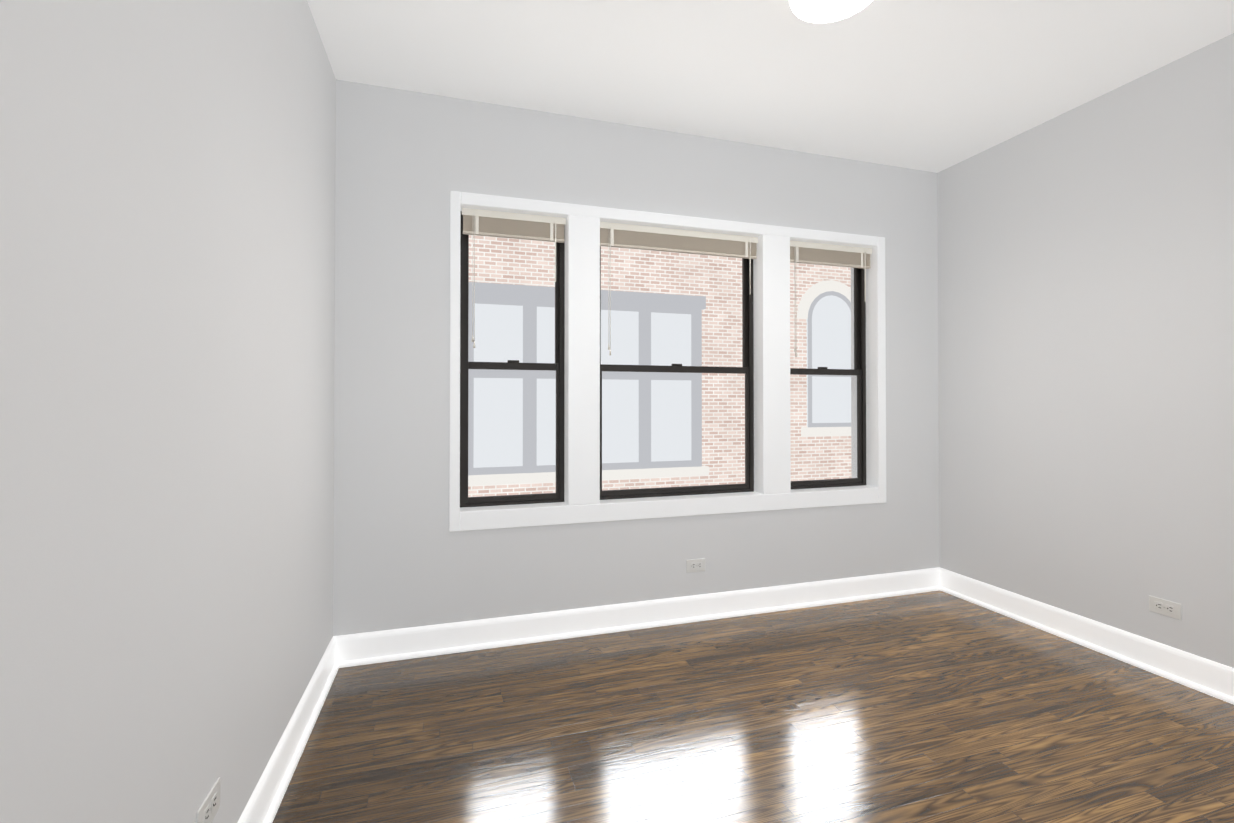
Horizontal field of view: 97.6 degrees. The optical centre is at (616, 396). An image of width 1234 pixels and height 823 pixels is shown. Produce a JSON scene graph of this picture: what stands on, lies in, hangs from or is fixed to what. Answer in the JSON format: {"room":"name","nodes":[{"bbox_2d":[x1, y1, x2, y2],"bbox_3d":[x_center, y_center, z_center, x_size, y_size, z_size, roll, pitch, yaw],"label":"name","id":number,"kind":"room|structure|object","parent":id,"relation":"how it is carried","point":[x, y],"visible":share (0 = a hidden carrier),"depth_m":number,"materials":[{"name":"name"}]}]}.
{"room":"empty room","nodes":[
{"label":"empty room","id":0,"kind":"room"},
{"bbox_2d":[0,0,335,822],"bbox_3d":[-0.820,-0.133,0.514,0.220,2.700,4.490,0,-1,-17],"label":"wall","id":1,"kind":"structure","parent":0,"point":[166,360],"depth_m":1.01,"materials":[{"name":"paint"}]},
{"bbox_2d":[196,777,219,822],"bbox_3d":[-0.914,0.927,1.212,0.008,0.070,0.114,0,-1,-17],"label":"electrical outlet","id":2,"kind":"object","parent":1,"relation":"attached to","point":[208,809],"visible":1,"depth_m":1.21,"materials":[{"name":"white plastic"}]},
{"bbox_2d":[238,635,341,822],"bbox_3d":[-0.700,1.150,0.538,0.030,0.135,4.050,0,-1,-17],"label":"baseboard","id":3,"kind":"structure","parent":1,"relation":"attached to","point":[264,802],"depth_m":1.79,"materials":[{"name":"white wood"}]},
{"bbox_2d":[333,79,939,635],"bbox_3d":[0.363,-0.109,3.101,3.540,2.700,0.220,0,-1,-17],"label":"wall","id":4,"kind":"structure","parent":0,"point":[405,165],"depth_m":2.75,"materials":[{"name":"paint"}]},
{"bbox_2d":[342,567,941,667],"bbox_3d":[0.399,1.172,2.970,3.480,0.135,0.030,0,-1,-17],"label":"baseboard","id":5,"kind":"structure","parent":4,"relation":"attached to","point":[456,637],"depth_m":2.85,"materials":[{"name":"white wood"}]},
{"bbox_2d":[449,191,885,531],"bbox_3d":[0.399,-0.167,3.103,2.597,1.655,0.238,0,-1,-17],"label":"window unit","id":6,"kind":"structure","parent":4,"relation":"in","point":[557,366],"depth_m":2.88,"materials":[{"name":"white wood"}]},
{"bbox_2d":[462,208,565,347],"bbox_3d":[-0.522,-0.587,2.760,0.524,0.695,0.037,0,-1,-17],"label":"window blind","id":7,"kind":"object","parent":6,"relation":"attached to","point":[478,222],"visible":0.98,"depth_m":2.75,"materials":[{"name":"beige fabric"}]},
{"bbox_2d":[600,246,753,499],"bbox_3d":[0.338,-0.184,3.102,0.974,1.500,0.067,0,-1,-17],"label":"window unit","id":8,"kind":"structure","parent":6,"relation":"attached to","point":[747,367],"depth_m":3.16,"materials":[{"name":"brown metal"}]},
{"bbox_2d":[600,222,757,354],"bbox_3d":[0.361,-0.574,3.027,0.962,0.715,0.037,0,-1,-17],"label":"window blind","id":9,"kind":"object","parent":6,"relation":"attached to","point":[619,235],"visible":0.85,"depth_m":3.01,"materials":[{"name":"beige fabric"}]},
{"bbox_2d":[790,264,865,488],"bbox_3d":[1.279,-0.182,3.386,0.629,1.500,0.067,0,-1,-17],"label":"window unit","id":10,"kind":"structure","parent":6,"relation":"attached to","point":[859,369],"depth_m":3.44,"materials":[{"name":"brown metal"}]},
{"bbox_2d":[790,240,871,356],"bbox_3d":[1.303,-0.582,3.312,0.617,0.695,0.037,0,-1,-17],"label":"window blind","id":11,"kind":"object","parent":6,"relation":"attached to","point":[827,254],"visible":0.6,"depth_m":3.31,"materials":[{"name":"beige fabric"}]},
{"bbox_2d":[460,485,876,511],"bbox_3d":[0.393,0.576,3.096,2.489,0.020,0.236,0,-1,-17],"label":"window sill","id":12,"kind":"structure","parent":4,"relation":"attached to","point":[502,507],"depth_m":2.98,"materials":[{"name":"white wood"}]},
{"bbox_2d":[686,558,704,572],"bbox_3d":[0.439,0.940,2.995,0.114,0.070,0.008,0,-1,-17],"label":"electrical outlet","id":13,"kind":"object","parent":4,"relation":"attached to","point":[694,565],"visible":1,"depth_m":2.99,"materials":[{"name":"white plastic"}]},
{"bbox_2d":[272,590,1233,822],"bbox_3d":[0.980,1.282,1.044,3.980,0.120,4.490,0,-1,-17],"label":"floor","id":14,"kind":"structure","parent":0,"point":[939,706],"depth_m":1.98,"materials":[{"name":"brown wood"}]},
{"bbox_2d":[307,0,1233,172],"bbox_3d":[0.980,-1.538,1.070,3.980,0.120,4.490,0,-1,-17],"label":"ceiling","id":15,"kind":"structure","parent":0,"point":[936,86],"depth_m":2.36,"materials":[{"name":"white paint"}]},
{"bbox_2d":[790,0,871,22],"bbox_3d":[0.764,-1.431,1.887,0.322,0.078,0.322,0,-1,-17],"label":"ceiling light","id":16,"kind":"object","parent":15,"relation":"attached to","point":[819,11],"visible":1,"depth_m":1.95,"materials":[{"name":"white glass"}]},
{"bbox_2d":[937,33,1233,667],"bbox_3d":[2.780,-0.123,1.601,0.220,2.700,4.490,0,-1,-17],"label":"wall","id":17,"kind":"structure","parent":0,"point":[1086,342],"depth_m":2.62,"materials":[{"name":"paint"}]},
{"bbox_2d":[942,568,1233,704],"bbox_3d":[2.660,1.159,1.553,0.030,0.135,4.050,0,-1,-17],"label":"baseboard","id":18,"kind":"structure","parent":17,"relation":"attached to","point":[1148,655],"depth_m":2.60,"materials":[{"name":"white wood"}]},
{"bbox_2d":[1149,595,1181,619],"bbox_3d":[2.420,0.934,2.386,0.008,0.070,0.114,0,-1,-17],"label":"electrical outlet","id":19,"kind":"object","parent":17,"relation":"attached to","point":[1165,607],"visible":1,"depth_m":2.38,"materials":[{"name":"white plastic"}]},
{"label":"outside","id":20,"kind":"structure","parent":0,"visible":0},
{"bbox_2d":[468,235,851,496],"bbox_3d":[1.397,-0.206,8.878,24.000,17.000,0.420,0,-1,-17],"label":"building","id":21,"kind":"structure","parent":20,"point":[642,345],"depth_m":8.49,"materials":[{"name":"brick"}]}
]}

